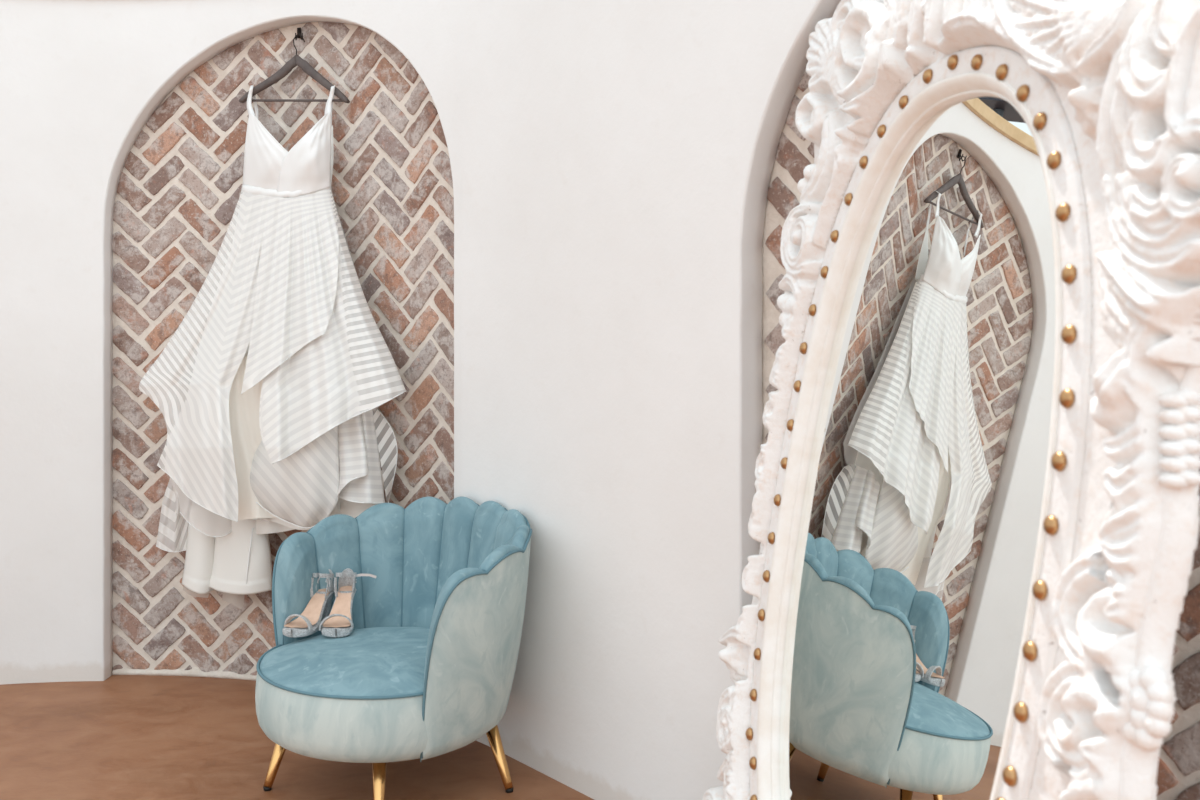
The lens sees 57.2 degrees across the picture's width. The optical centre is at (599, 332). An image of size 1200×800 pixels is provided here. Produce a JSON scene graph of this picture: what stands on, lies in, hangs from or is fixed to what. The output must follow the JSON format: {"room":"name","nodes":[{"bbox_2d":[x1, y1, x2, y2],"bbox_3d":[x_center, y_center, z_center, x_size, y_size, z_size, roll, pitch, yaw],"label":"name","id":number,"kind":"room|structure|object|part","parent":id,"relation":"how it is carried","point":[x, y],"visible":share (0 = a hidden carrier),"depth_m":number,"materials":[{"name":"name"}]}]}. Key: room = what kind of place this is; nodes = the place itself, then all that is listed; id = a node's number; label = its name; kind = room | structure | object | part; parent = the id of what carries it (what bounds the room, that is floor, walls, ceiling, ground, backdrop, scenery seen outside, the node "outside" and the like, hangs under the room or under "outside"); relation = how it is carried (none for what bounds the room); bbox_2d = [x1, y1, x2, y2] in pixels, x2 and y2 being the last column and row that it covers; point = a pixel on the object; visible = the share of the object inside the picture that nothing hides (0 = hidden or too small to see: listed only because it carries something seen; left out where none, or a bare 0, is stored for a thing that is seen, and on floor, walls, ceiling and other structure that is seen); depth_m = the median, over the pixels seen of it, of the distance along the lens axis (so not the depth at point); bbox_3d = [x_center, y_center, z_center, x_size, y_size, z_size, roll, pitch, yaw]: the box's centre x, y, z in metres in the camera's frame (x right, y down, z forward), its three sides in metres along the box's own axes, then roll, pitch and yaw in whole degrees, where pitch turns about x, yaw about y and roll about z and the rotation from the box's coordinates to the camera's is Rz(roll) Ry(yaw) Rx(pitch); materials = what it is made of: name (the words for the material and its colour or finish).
{"room":"bridal dressing room","nodes":[
{"label":"bridal dressing room","id":0,"kind":"room"},
{"bbox_2d":[112,22,453,674],"bbox_3d":[-1.152,0.040,4.224,1.781,2.667,0.194,0,0,22],"label":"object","id":1,"kind":"structure","parent":0,"point":[385,71],"depth_m":4.40,"materials":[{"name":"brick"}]},
{"bbox_2d":[295,28,302,39],"bbox_3d":[-1.177,-1.170,4.296,0.029,0.059,0.075,0,0,-19],"label":"wall hook","id":2,"kind":"object","parent":1,"relation":"attached to","point":[298,29],"visible":1,"depth_m":4.32,"materials":[{"name":"black metal"}]},
{"bbox_2d":[239,35,349,102],"bbox_3d":[-1.184,-1.017,4.272,0.499,0.289,0.047,0,0,21],"label":"clothes hanger","id":3,"kind":"object","parent":2,"relation":"hanging from","point":[295,61],"visible":0.98,"depth_m":4.28,"materials":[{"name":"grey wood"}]},
{"bbox_2d":[139,85,405,608],"bbox_3d":[-1.252,0.065,4.154,1.228,2.087,0.354,0,0,26],"label":"dress","id":4,"kind":"object","parent":3,"relation":"hanging from","point":[267,391],"visible":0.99,"depth_m":4.10,"materials":[{"name":"white fabric"}]},
{"bbox_3d":[-1.580,0.846,4.327,0.177,0.345,0.071,0,0,9],"label":"lining leg","id":5,"kind":"part","parent":4,"relation":"part of","materials":[{"name":"white fabric"}]},
{"bbox_3d":[-1.417,0.835,4.269,0.294,0.337,0.085,0,0,13],"label":"lining leg","id":6,"kind":"part","parent":4,"relation":"part of","materials":[{"name":"white fabric"}]},
{"bbox_3d":[-1.184,-1.180,4.326,0.014,0.040,0.006,0,0,21],"label":"plate","id":7,"kind":"part","parent":2,"relation":"part of","materials":[{"name":"black metal"}]},
{"bbox_2d":[112,22,453,680],"bbox_3d":[-1.187,0.070,4.248,1.690,2.631,0.172,0,0,21],"label":"mortar","id":8,"kind":"structure","parent":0,"point":[289,32],"depth_m":4.41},
{"bbox_2d":[0,675,593,799],"bbox_3d":[0.000,1.385,3.000,18.000,0.001,18.000,0,0,0],"label":"floor","id":9,"kind":"structure","parent":0,"point":[118,737],"depth_m":3.57,"materials":[{"name":"wood"}]},
{"bbox_2d":[255,496,531,799],"bbox_3d":[-0.650,0.969,3.395,0.897,0.832,0.787,0,0,41],"label":"armchair","id":10,"kind":"object","parent":9,"relation":"on","point":[425,669],"visible":0.98,"depth_m":3.21,"materials":[{"name":"fabric"}]},
{"bbox_3d":[-0.972,1.271,3.347,0.100,0.216,0.043,0,0,-26],"label":"leg","id":11,"kind":"part","parent":10,"relation":"part of","materials":[{"name":"gold metal"}]},
{"bbox_2d":[282,569,334,637],"bbox_3d":[-0.929,0.867,3.548,0.103,0.167,0.236,0,0,14],"label":"sandal","id":12,"kind":"object","parent":10,"relation":"on","point":[318,608],"visible":0.99,"depth_m":3.54,"materials":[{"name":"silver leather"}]},
{"bbox_3d":[-0.693,1.097,3.353,0.709,0.196,0.708,0,0,0],"label":"seat","id":13,"kind":"part","parent":10,"relation":"part of","materials":[{"name":"fabric"}]},
{"bbox_2d":[260,627,429,695],"bbox_3d":[-0.693,0.974,3.353,0.689,0.062,0.688,0,0,0],"label":"seat cushion","id":14,"kind":"object","parent":10,"relation":"on","point":[368,661],"depth_m":3.20,"materials":[{"name":"fabric"}]},
{"bbox_2d":[319,568,376,636],"bbox_3d":[-0.801,0.863,3.536,0.146,0.167,0.236,0,0,4],"label":"sandal","id":15,"kind":"object","parent":10,"relation":"on","point":[339,623],"visible":1,"depth_m":3.54,"materials":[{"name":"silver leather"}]},
{"bbox_3d":[-0.625,1.271,3.097,0.043,0.214,0.088,0,0,0],"label":"leg","id":16,"kind":"part","parent":10,"relation":"part of","materials":[{"name":"gold metal"}]},
{"bbox_3d":[-0.313,1.271,3.332,0.101,0.216,0.042,0,0,26],"label":"leg","id":17,"kind":"part","parent":10,"relation":"part of","materials":[{"name":"gold metal"}]},
{"bbox_2d":[702,0,1199,799],"bbox_3d":[0.558,0.231,1.950,0.378,2.255,1.634,0,0,-11],"label":"mirror","id":18,"kind":"object","parent":9,"relation":"on","point":[975,520],"visible":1,"depth_m":1.81,"materials":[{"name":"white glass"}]},
{"bbox_3d":[0.527,0.395,2.036,0.267,1.720,0.994,0,0,-12],"label":"moulding","id":19,"kind":"part","parent":18,"relation":"part of","materials":[{"name":"beige paint"}]},
{"bbox_2d":[779,97,1055,799],"bbox_3d":[0.546,0.396,2.040,0.221,1.644,0.912,0,0,-12],"label":"mirror glass","id":20,"kind":"object","parent":18,"relation":"attached to","point":[915,478],"depth_m":2.00,"materials":[{"name":"clear"}]},
{"bbox_3d":[0.620,0.693,1.390,0.103,1.332,0.257,0,0,-45],"label":"carved stem","id":21,"kind":"part","parent":18,"relation":"part of","materials":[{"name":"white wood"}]},
{"bbox_2d":[316,569,333,591],"bbox_3d":[-0.906,0.817,3.636,0.057,0.066,0.055,0,0,14],"label":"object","id":22,"kind":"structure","parent":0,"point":[331,588],"depth_m":3.62,"materials":[{"name":"leather"}]},
{"bbox_2d":[338,568,355,590],"bbox_3d":[-0.834,0.813,3.629,0.057,0.066,0.055,0,0,-2],"label":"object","id":23,"kind":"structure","parent":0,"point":[343,581],"depth_m":3.65,"materials":[{"name":"leather"}]},
{"bbox_2d":[0,0,840,799],"bbox_3d":[-0.629,0.028,2.955,6.239,2.715,2.262,0,0,18],"label":"wall","id":24,"kind":"structure","parent":0,"point":[612,161],"depth_m":3.40,"materials":[{"name":"paint"}]},
{"bbox_2d":[762,70,1199,799],"bbox_3d":[0.977,0.112,2.211,0.019,2.547,1.782,0,0,-40],"label":"wall","id":25,"kind":"structure","parent":0,"point":[1183,748],"depth_m":2.10,"materials":[{"name":"brick"}]}
]}

